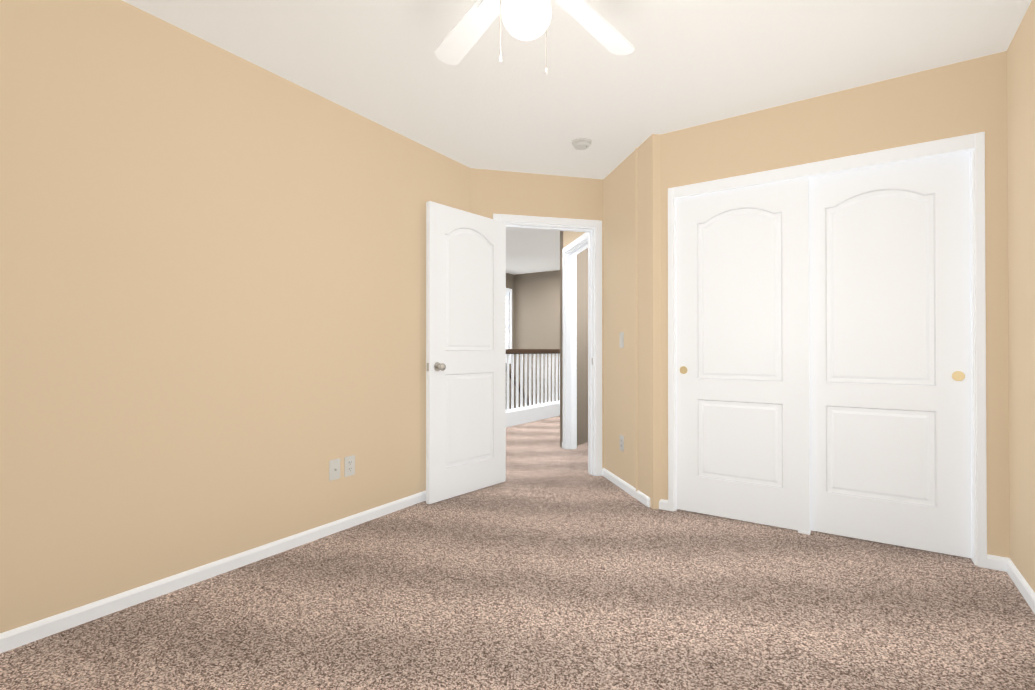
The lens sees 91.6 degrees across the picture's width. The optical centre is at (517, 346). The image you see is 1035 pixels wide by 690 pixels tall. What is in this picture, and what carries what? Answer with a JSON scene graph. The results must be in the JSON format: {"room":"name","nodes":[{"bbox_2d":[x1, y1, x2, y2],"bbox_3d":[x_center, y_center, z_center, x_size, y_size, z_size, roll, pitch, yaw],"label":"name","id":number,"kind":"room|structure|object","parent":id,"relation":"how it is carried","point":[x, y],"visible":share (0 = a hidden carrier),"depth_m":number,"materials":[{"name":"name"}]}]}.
{"room":"empty bedroom","nodes":[
{"label":"empty bedroom","id":0,"kind":"room"},
{"bbox_2d":[0,0,469,633],"bbox_3d":[-1.437,-0.172,2.470,0.184,2.500,3.942,0,0,34],"label":"wall","id":1,"kind":"structure","parent":0,"point":[212,302],"depth_m":2.26,"materials":[{"name":"beige paint"}]},
{"bbox_2d":[0,491,425,652],"bbox_3d":[-1.337,1.046,2.476,0.090,0.064,3.831,0,0,34],"label":"baseboard","id":2,"kind":"structure","parent":1,"relation":"attached to","point":[31,632],"depth_m":2.23,"materials":[{"name":"white wood"}]},
{"bbox_2d":[329,458,339,480],"bbox_3d":[-1.057,0.716,2.921,0.018,0.117,0.072,0,0,34],"label":"outlet","id":3,"kind":"object","parent":1,"relation":"attached to","point":[334,469],"visible":1,"depth_m":2.92,"materials":[{"name":"white plastic"}]},
{"bbox_2d":[344,455,354,476],"bbox_3d":[-1.003,0.716,3.011,0.009,0.117,0.072,0,0,34],"label":"outlet","id":4,"kind":"object","parent":1,"relation":"attached to","point":[349,465],"visible":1,"depth_m":3.01,"materials":[{"name":"white plastic"}]},
{"bbox_2d":[506,273,513,408],"bbox_3d":[-1.961,1.204,6.984,0.120,5.200,6.600,0,0,34],"label":"wall","id":5,"kind":"structure","parent":0,"point":[509,277],"depth_m":9.58,"materials":[{"name":"beige paint"}]},
{"bbox_2d":[506,288,511,363],"bbox_3d":[-0.522,-0.384,9.075,0.130,1.420,1.340,0,0,34],"label":"window","id":6,"kind":"structure","parent":5,"relation":"in","point":[508,290],"depth_m":9.55,"materials":[{"name":"white"}]},
{"bbox_2d":[0,416,1034,689],"bbox_3d":[0.689,1.147,4.031,4.820,0.120,8.920,0,0,34],"label":"floor","id":7,"kind":"structure","parent":0,"point":[548,564],"depth_m":2.03,"materials":[{"name":"carpet"}]},
{"bbox_2d":[506,349,559,426],"bbox_3d":[0.146,0.531,7.390,0.117,1.147,3.447,0,0,34],"label":"railing","id":8,"kind":"object","parent":7,"relation":"on","point":[530,412],"visible":0.38,"depth_m":7.33,"materials":[{"name":"white wood"}]},
{"bbox_2d":[514,271,557,407],"bbox_3d":[2.543,1.210,7.992,6.190,5.200,0.120,0,0,34],"label":"wall","id":9,"kind":"structure","parent":0,"point":[536,310],"depth_m":9.41,"materials":[{"name":"beige paint"}]},
{"bbox_2d":[470,168,603,468],"bbox_3d":[0.152,-0.162,4.176,1.153,2.500,0.120,0,0,-14],"label":"wall","id":10,"kind":"structure","parent":0,"point":[492,192],"depth_m":4.12,"materials":[{"name":"beige paint"}]},
{"bbox_2d":[426,201,505,503],"bbox_3d":[-0.357,0.043,3.731,0.178,2.060,0.790,0,0,40],"label":"entry door","id":11,"kind":"structure","parent":10,"relation":"in","point":[465,352],"depth_m":3.67,"materials":[{"name":"white wood"}]},
{"bbox_2d":[493,214,601,475],"bbox_3d":[0.241,0.015,4.197,0.932,2.147,0.154,0,0,-14],"label":"door frame","id":12,"kind":"structure","parent":10,"relation":"attached to","point":[593,228],"depth_m":4.23,"materials":[{"name":"white wood"}]},
{"bbox_2d":[558,231,587,446],"bbox_3d":[1.399,-0.147,6.754,0.120,2.500,3.166,0,0,34],"label":"wall","id":13,"kind":"structure","parent":0,"point":[582,257],"depth_m":5.64,"materials":[{"name":"beige paint"}]},
{"bbox_2d":[122,0,1031,274],"bbox_3d":[0.034,-1.460,4.489,6.400,0.100,8.920,0,0,34],"label":"ceiling","id":14,"kind":"structure","parent":0,"point":[684,64],"depth_m":2.51,"materials":[{"name":"white paint"}]},
{"bbox_2d":[435,0,634,75],"bbox_3d":[0.066,-1.123,1.601,1.244,0.608,1.226,0,0,34],"label":"ceiling fan","id":15,"kind":"object","parent":14,"relation":"hanging from","point":[526,19],"visible":1,"depth_m":1.83,"materials":[{"name":"white plastic"}]},
{"bbox_2d":[572,138,591,149],"bbox_3d":[0.446,-1.397,3.492,0.140,0.039,0.140,0,0,34],"label":"smoke detector","id":16,"kind":"object","parent":14,"relation":"attached to","point":[581,143],"visible":0.98,"depth_m":3.46,"materials":[{"name":"white plastic"}]},
{"bbox_2d":[563,134,661,508],"bbox_3d":[0.754,-0.161,4.427,0.120,2.500,2.173,0,0,-11],"label":"wall","id":17,"kind":"structure","parent":0,"point":[619,391],"depth_m":3.67,"materials":[{"name":"beige paint"}]},
{"bbox_2d":[562,232,587,448],"bbox_3d":[0.645,0.019,4.951,0.138,2.147,0.986,0,0,-11],"label":"door frame","id":18,"kind":"structure","parent":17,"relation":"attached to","point":[572,250],"depth_m":5.36,"materials":[{"name":"white wood"}]},
{"bbox_2d":[620,332,623,347],"bbox_3d":[0.795,-0.049,3.860,0.014,0.117,0.072,0,0,-11],"label":"light switch","id":19,"kind":"object","parent":17,"relation":"attached to","point":[621,339],"visible":1,"depth_m":3.84,"materials":[{"name":"white plastic"}]},
{"bbox_2d":[620,435,623,451],"bbox_3d":[0.798,0.741,3.856,0.008,0.117,0.072,0,0,-11],"label":"outlet","id":20,"kind":"object","parent":17,"relation":"attached to","point":[621,442],"visible":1,"depth_m":3.85,"materials":[{"name":"white plastic"}]},
{"bbox_2d":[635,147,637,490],"bbox_3d":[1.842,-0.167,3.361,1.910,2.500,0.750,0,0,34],"label":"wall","id":21,"kind":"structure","parent":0,"point":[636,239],"depth_m":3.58,"materials":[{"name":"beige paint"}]},
{"bbox_2d":[798,530,810,534],"bbox_3d":[1.675,1.066,2.936,0.060,0.030,0.088,0,0,34],"label":"trim","id":22,"kind":"structure","parent":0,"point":[803,532],"depth_m":2.90,"materials":[{"name":"white"}]},
{"bbox_2d":[661,51,1009,564],"bbox_3d":[1.656,-0.169,2.961,1.770,2.500,0.120,0,0,34],"label":"wall","id":23,"kind":"structure","parent":0,"point":[967,97],"depth_m":2.65,"materials":[{"name":"beige paint"}]},
{"bbox_2d":[602,468,668,510],"bbox_3d":[0.857,1.054,3.784,0.754,0.064,0.622,0,0,34],"label":"baseboard","id":24,"kind":"structure","parent":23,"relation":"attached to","point":[663,504],"depth_m":3.65,"materials":[{"name":"white wood"}]},
{"bbox_2d":[676,176,809,531],"bbox_3d":[1.369,0.037,3.119,0.760,2.065,0.039,0,0,34],"label":"closet door","id":25,"kind":"structure","parent":23,"relation":"in","point":[742,371],"depth_m":3.09,"materials":[{"name":"white wood"}]},
{"bbox_2d":[668,132,986,567],"bbox_3d":[1.673,0.018,2.940,1.554,2.126,0.134,0,0,34],"label":"trim","id":26,"kind":"structure","parent":23,"relation":"attached to","point":[972,143],"depth_m":2.53,"materials":[{"name":"white wood"}]},
{"bbox_2d":[809,152,971,557],"bbox_3d":[1.977,0.035,2.760,0.760,2.065,0.039,0,0,34],"label":"closet door","id":27,"kind":"structure","parent":23,"relation":"in","point":[890,348],"depth_m":2.71,"materials":[{"name":"white wood"}]},
{"bbox_2d":[1007,0,1034,592],"bbox_3d":[1.522,-0.180,1.078,0.120,2.500,4.950,0,0,34],"label":"wall","id":28,"kind":"structure","parent":0,"point":[1021,182],"depth_m":2.21,"materials":[{"name":"beige paint"}]},
{"bbox_2d":[996,556,1034,613],"bbox_3d":[1.245,1.036,0.787,0.020,0.064,3.930,0,0,34],"label":"baseboard","id":29,"kind":"structure","parent":28,"relation":"attached to","point":[1005,564],"depth_m":2.25,"materials":[{"name":"white wood"}]}
]}

